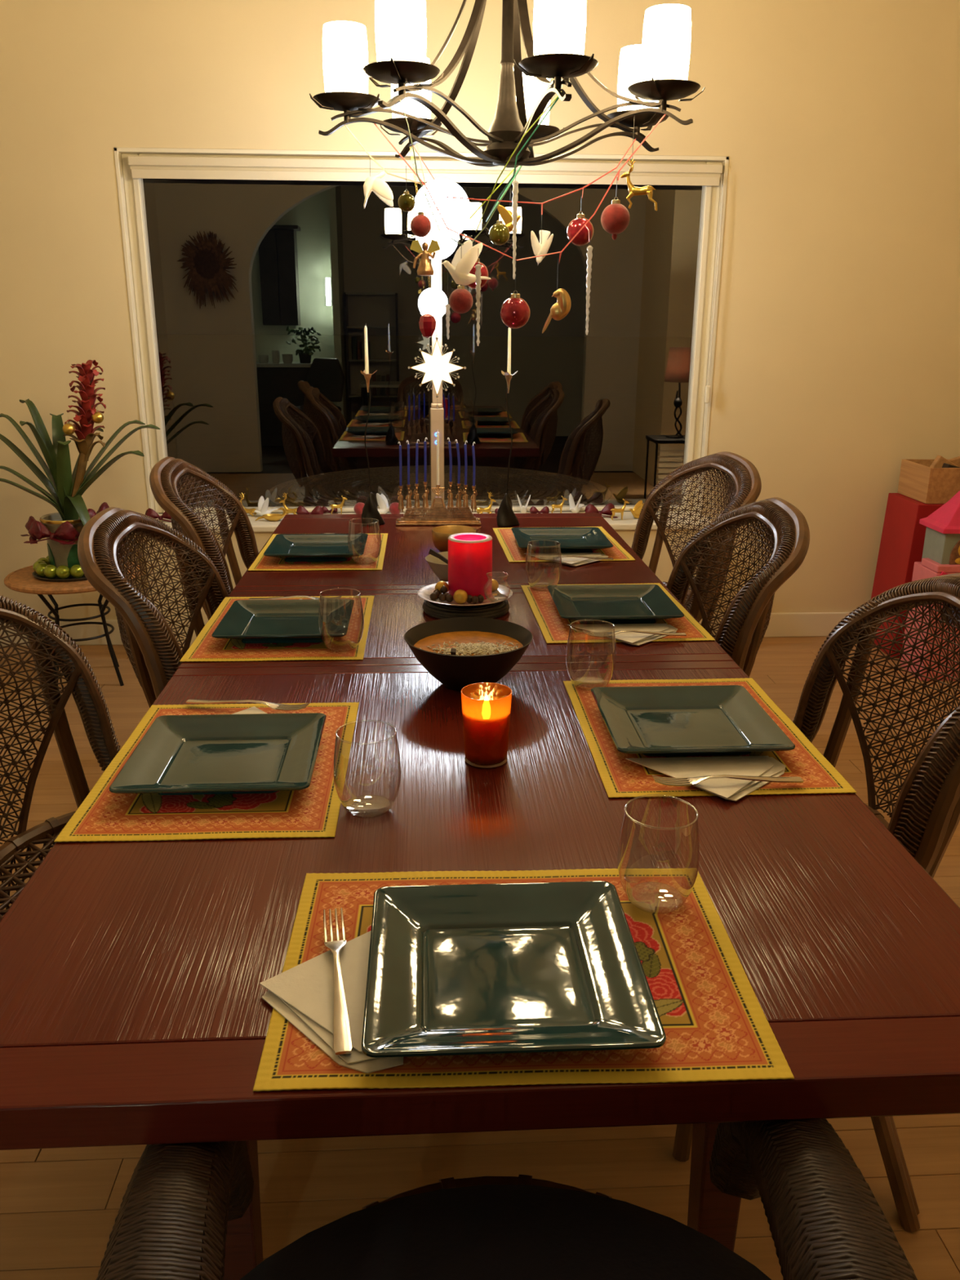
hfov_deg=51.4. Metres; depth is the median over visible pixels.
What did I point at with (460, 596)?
ball
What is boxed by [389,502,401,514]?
ball
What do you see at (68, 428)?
bauble
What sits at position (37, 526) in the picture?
ribbon bow
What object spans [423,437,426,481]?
candle
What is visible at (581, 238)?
bauble
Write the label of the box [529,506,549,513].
ribbon bow
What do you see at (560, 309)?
bird ornament
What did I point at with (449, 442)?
candle
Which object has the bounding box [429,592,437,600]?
nut
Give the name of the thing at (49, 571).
bead
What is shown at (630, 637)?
napkin
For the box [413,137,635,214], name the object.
garland
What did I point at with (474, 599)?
nut
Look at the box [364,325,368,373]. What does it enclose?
taper candle
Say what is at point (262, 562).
placemat
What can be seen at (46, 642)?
dining chair
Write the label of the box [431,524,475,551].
brass bowl
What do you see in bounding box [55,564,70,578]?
bead
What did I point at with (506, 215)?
ornament
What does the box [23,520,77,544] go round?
ribbon bow
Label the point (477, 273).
icicles
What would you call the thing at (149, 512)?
ribbon bow
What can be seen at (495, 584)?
ball
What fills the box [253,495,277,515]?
bird figurine
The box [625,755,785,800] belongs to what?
napkin
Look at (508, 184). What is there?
garland
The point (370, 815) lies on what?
glass
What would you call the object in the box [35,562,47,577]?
bead
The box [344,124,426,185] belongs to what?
garland
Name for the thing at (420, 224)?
bauble
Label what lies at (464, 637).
soup
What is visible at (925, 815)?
dining chair
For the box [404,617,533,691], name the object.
soup bowl
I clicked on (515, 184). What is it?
icicles
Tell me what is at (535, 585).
glass
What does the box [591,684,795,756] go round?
dinner plate
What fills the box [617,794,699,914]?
glass
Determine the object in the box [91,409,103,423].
bauble
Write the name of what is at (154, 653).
dining chair
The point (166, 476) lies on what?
dining chair
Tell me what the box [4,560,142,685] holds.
table
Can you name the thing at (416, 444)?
candle
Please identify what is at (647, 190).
ornament
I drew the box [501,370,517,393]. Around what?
cup
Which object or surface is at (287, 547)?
dinner plate
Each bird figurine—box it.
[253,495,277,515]
[376,493,389,514]
[516,494,530,513]
[568,493,584,513]
[628,500,644,519]
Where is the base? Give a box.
[395,517,480,525]
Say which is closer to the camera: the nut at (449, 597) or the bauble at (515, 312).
the bauble at (515, 312)
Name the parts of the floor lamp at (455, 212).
globe, post, post, globe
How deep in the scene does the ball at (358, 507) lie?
4.31 m
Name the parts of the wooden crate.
panel, panel, panel, panel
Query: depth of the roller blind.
3.95 m
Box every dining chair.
[0,595,120,920]
[77,506,228,707]
[149,456,258,620]
[631,451,761,627]
[666,497,809,676]
[672,573,959,1232]
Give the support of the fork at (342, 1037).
on the napkin at (303, 994)
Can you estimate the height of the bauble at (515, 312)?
0.148 m
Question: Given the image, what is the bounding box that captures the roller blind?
[127,155,724,403]
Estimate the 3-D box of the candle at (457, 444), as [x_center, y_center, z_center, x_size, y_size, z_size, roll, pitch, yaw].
[-0.073,-0.583,3.267,0.017,0.146,0.009,-1,18,-3]
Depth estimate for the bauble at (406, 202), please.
2.07 m
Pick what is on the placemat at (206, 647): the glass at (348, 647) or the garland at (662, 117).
the glass at (348, 647)
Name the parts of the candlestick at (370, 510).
stem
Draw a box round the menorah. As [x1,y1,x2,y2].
[395,481,480,525]
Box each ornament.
[363,164,393,208]
[410,209,439,275]
[418,209,435,337]
[440,240,491,285]
[497,188,522,231]
[530,219,553,264]
[542,258,570,333]
[620,109,657,210]
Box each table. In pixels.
[0,512,959,1279]
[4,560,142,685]
[266,465,611,512]
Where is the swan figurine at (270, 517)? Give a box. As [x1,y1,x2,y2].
[255,506,285,521]
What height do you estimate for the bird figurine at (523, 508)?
0.082 m
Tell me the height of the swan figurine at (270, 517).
0.058 m
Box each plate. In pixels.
[109,712,326,795]
[212,599,354,643]
[263,533,368,561]
[361,880,666,1057]
[417,581,512,606]
[511,527,613,553]
[546,584,684,624]
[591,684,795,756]
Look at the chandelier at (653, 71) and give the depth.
2.16 m
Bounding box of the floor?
[0,636,959,1279]
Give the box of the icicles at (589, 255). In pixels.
[585,231,592,334]
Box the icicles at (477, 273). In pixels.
[475,263,481,346]
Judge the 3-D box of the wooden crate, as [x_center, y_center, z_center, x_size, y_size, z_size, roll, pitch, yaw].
[2.057,-0.682,4.278,0.400,0.148,0.280,0,18,-1]
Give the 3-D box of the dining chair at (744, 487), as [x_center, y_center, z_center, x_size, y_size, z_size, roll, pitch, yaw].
[0.564,-0.129,3.373,0.644,0.996,0.703,2,18,6]
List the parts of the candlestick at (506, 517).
stem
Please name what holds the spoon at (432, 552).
in the bowl at (439, 567)
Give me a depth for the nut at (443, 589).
2.30 m
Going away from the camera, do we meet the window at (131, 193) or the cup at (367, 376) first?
the cup at (367, 376)
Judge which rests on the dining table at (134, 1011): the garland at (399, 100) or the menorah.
the menorah
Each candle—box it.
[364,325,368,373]
[398,441,401,485]
[406,440,409,484]
[415,439,419,484]
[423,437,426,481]
[436,429,439,484]
[447,437,452,481]
[448,533,492,599]
[455,439,460,483]
[463,440,467,484]
[471,441,475,485]
[506,327,511,374]
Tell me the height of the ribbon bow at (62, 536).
0.073 m
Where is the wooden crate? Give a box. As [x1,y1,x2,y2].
[897,458,959,503]
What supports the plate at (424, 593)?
on the trivet
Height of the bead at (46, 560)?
0.054 m
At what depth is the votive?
1.50 m
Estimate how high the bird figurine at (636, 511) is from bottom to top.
0.076 m
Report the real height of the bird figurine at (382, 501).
0.096 m
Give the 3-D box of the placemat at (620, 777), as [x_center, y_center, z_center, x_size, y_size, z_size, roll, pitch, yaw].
[0.349,0.148,1.653,0.360,0.003,0.480,-1,18,-3]
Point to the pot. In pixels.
(59, 554)
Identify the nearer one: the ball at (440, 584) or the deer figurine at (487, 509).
the ball at (440, 584)
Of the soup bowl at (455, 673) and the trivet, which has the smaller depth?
the soup bowl at (455, 673)
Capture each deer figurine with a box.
[239,493,257,515]
[279,492,297,515]
[329,495,346,514]
[475,492,496,513]
[551,495,567,513]
[610,498,629,519]
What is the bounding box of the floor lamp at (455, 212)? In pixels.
[413,178,470,504]
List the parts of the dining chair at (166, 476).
post, cane panel, post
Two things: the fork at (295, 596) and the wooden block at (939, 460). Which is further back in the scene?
the wooden block at (939, 460)
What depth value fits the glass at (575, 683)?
1.82 m
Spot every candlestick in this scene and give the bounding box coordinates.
[360,369,385,526]
[496,370,519,527]
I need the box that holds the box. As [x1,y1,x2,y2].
[871,493,944,657]
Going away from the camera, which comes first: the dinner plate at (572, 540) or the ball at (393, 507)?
the dinner plate at (572, 540)
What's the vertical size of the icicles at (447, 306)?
0.248 m
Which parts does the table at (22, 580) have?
leg, leg, leg, leg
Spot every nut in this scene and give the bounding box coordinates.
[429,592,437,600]
[438,593,445,601]
[440,585,447,593]
[445,594,453,602]
[466,594,472,602]
[471,595,479,604]
[477,594,484,602]
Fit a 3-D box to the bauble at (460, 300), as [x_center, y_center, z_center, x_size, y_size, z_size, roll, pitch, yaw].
[-0.042,-0.805,2.225,0.054,0.147,0.054,-1,18,-3]
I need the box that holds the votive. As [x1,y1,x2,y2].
[461,682,511,768]
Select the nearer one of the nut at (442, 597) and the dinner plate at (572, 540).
the nut at (442, 597)
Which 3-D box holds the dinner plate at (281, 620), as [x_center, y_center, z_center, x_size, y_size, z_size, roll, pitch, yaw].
[-0.416,-0.036,2.158,0.272,0.033,0.272,-1,18,-3]
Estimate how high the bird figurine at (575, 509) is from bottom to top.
0.087 m
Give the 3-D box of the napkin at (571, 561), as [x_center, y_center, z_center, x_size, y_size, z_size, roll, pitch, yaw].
[0.251,-0.228,2.810,0.240,0.007,0.146,-1,18,-3]
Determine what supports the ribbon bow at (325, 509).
on the window at (131, 193)
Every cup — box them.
[360,369,376,392]
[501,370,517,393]
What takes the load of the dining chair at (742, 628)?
on the floor
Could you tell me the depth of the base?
3.30 m
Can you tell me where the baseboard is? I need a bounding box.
[0,612,848,646]
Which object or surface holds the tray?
on the table at (22, 580)
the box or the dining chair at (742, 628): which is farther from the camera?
the box
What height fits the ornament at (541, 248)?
0.120 m
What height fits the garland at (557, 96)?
0.218 m
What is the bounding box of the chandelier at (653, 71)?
[309,0,705,408]
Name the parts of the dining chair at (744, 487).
post, seat rail, cane panel, post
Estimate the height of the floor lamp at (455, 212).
1.865 m
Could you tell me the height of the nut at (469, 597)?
0.020 m
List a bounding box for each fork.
[186,698,309,711]
[248,595,342,599]
[323,907,351,1054]
[534,555,613,559]
[582,630,686,636]
[651,774,803,786]
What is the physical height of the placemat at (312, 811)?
0.003 m
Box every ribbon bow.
[20,515,44,543]
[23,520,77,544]
[57,524,80,544]
[87,502,109,518]
[145,507,171,522]
[296,505,323,514]
[322,506,337,513]
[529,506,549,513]
[584,502,617,517]
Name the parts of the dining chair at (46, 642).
seat, cane panel, seat rail, post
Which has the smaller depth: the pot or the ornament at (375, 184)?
the ornament at (375, 184)
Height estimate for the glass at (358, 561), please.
0.118 m
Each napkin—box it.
[232,706,266,714]
[259,930,403,1073]
[524,552,608,565]
[567,623,677,645]
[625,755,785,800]
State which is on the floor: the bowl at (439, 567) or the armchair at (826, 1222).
the armchair at (826, 1222)
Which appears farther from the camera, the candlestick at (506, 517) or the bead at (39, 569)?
the bead at (39, 569)
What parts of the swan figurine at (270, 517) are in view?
dish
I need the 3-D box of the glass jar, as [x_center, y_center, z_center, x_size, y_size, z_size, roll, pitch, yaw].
[0.039,-0.120,2.266,0.061,0.062,0.061,-1,18,-3]
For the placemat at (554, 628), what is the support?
on the dining table at (134, 1011)
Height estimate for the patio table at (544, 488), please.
0.562 m
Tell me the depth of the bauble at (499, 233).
2.42 m
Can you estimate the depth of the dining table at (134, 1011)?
1.16 m
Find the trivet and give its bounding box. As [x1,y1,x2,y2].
[422,599,509,619]
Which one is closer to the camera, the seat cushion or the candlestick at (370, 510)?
the seat cushion
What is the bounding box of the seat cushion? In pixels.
[240,1184,771,1279]
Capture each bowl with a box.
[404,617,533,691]
[425,551,448,582]
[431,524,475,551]
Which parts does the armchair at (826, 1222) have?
seat rail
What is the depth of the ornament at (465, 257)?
2.07 m
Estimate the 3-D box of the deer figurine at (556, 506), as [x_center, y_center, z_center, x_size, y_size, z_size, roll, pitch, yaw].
[0.344,-0.590,4.368,0.075,0.080,0.024,-2,18,-9]
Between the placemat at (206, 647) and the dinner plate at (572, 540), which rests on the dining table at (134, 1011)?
the placemat at (206, 647)
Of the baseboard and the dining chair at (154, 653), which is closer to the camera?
the dining chair at (154, 653)
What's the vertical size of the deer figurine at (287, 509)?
0.096 m
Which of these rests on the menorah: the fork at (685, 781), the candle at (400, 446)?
the candle at (400, 446)
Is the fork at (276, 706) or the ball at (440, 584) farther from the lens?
the ball at (440, 584)
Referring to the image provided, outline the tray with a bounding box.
[31,571,87,582]
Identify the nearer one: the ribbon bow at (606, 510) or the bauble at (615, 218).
the bauble at (615, 218)
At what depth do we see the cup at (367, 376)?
3.17 m
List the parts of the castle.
door, stained pane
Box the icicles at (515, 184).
[511,164,518,279]
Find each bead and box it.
[32,560,46,572]
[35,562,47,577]
[37,557,50,564]
[43,564,57,578]
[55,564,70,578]
[69,564,84,578]
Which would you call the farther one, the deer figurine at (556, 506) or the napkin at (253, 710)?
the deer figurine at (556, 506)
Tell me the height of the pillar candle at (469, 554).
0.140 m
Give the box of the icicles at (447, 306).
[444,231,450,339]
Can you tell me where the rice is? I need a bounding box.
[419,640,518,655]
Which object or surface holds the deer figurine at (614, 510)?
on the window at (131, 193)
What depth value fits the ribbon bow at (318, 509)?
4.28 m
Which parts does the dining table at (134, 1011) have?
leg, leg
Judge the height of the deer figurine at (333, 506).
0.084 m
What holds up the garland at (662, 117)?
hanging from the chandelier at (653, 71)
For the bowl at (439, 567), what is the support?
on the dining table at (134, 1011)
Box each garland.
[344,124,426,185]
[373,114,666,261]
[399,99,522,244]
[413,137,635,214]
[469,90,562,232]
[485,97,559,222]
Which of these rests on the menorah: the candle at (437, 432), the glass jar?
the candle at (437, 432)
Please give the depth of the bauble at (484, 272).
2.25 m
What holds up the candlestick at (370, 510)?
on the dining table at (134, 1011)
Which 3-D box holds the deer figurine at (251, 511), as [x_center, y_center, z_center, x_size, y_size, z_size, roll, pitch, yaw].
[-1.007,-0.586,4.306,0.094,0.096,0.037,2,18,5]
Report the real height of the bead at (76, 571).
0.054 m
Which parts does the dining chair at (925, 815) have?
leg, post, seat rail, leg, cane panel, post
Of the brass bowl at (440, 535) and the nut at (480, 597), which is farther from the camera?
the brass bowl at (440, 535)
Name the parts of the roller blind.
pull cord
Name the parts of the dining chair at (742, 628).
post, cane panel, post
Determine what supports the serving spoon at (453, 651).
in the soup bowl at (455, 673)
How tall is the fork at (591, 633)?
0.013 m
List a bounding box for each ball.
[353,502,364,514]
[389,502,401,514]
[435,581,448,593]
[453,589,467,604]
[492,578,498,591]
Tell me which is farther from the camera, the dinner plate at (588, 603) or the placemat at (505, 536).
the placemat at (505, 536)
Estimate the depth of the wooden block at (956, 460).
4.31 m
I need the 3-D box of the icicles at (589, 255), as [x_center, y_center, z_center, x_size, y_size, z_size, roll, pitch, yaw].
[0.239,-0.784,2.195,0.013,0.216,0.013,-1,18,-3]
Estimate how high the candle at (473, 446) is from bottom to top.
0.146 m
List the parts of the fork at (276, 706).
handle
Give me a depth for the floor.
1.74 m
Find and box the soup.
[413,631,523,655]
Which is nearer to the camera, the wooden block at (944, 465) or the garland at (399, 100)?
the garland at (399, 100)
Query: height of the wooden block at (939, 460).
0.132 m
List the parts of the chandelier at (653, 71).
lamp shade, dish, lamp shade, dish, arm, dish, lamp shade, chain, gold frame, star light, star glass, arm, arm, stem, arm, lamp shade, arm, dish, dish, lamp shade, arm, arm, dish, lamp shade, lamp shade, dish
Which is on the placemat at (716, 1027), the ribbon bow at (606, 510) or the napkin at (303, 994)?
the napkin at (303, 994)
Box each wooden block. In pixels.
[929,454,958,467]
[942,462,959,467]
[947,456,959,466]
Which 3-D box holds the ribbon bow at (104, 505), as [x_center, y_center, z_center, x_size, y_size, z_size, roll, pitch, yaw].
[-1.461,-0.474,3.835,0.080,0.088,0.214,1,18,2]
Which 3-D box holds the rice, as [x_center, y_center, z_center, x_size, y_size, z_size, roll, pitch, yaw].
[-0.015,0.016,1.815,0.186,0.014,0.126,-3,18,-10]
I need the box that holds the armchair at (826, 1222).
[95,1118,917,1279]
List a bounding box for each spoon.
[428,548,448,564]
[450,648,456,655]
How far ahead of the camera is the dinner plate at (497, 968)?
1.00 m
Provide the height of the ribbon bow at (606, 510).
0.060 m
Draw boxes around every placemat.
[53,702,359,842]
[179,595,373,662]
[247,533,387,570]
[253,867,794,1091]
[493,526,635,562]
[520,582,715,643]
[563,677,857,798]
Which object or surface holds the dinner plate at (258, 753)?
on the placemat at (312, 811)
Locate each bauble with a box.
[62,417,75,435]
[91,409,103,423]
[398,165,415,212]
[410,199,431,236]
[448,244,472,313]
[466,239,488,288]
[488,218,510,245]
[500,276,530,328]
[566,195,593,245]
[600,179,630,239]
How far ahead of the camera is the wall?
4.01 m
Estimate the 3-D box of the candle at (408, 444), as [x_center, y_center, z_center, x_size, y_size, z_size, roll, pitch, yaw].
[-0.234,-0.579,3.259,0.011,0.146,0.009,-1,18,-3]
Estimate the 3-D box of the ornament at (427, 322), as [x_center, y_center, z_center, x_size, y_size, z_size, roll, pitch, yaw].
[-0.126,-0.890,2.361,0.042,0.336,0.036,-1,18,-3]
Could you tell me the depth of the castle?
3.99 m
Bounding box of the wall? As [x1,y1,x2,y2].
[0,0,959,620]
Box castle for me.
[900,490,959,680]
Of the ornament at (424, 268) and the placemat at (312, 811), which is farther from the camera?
the ornament at (424, 268)
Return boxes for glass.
[318,587,364,652]
[333,720,401,818]
[347,517,381,564]
[524,539,561,591]
[565,619,616,690]
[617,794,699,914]
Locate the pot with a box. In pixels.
[40,512,83,575]
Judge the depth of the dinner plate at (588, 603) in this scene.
2.32 m
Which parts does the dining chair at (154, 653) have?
post, cane panel, post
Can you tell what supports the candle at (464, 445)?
on the menorah
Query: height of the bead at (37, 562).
0.054 m
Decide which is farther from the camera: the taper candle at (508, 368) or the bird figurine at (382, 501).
the bird figurine at (382, 501)
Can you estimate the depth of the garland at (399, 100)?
2.10 m
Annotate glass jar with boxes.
[483,571,510,602]
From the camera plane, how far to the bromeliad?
3.76 m
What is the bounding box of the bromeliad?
[0,360,159,575]
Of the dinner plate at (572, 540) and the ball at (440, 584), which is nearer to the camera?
the ball at (440, 584)
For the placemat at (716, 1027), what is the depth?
0.98 m
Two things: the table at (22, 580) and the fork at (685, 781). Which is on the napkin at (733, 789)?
the fork at (685, 781)
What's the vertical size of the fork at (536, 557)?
0.013 m

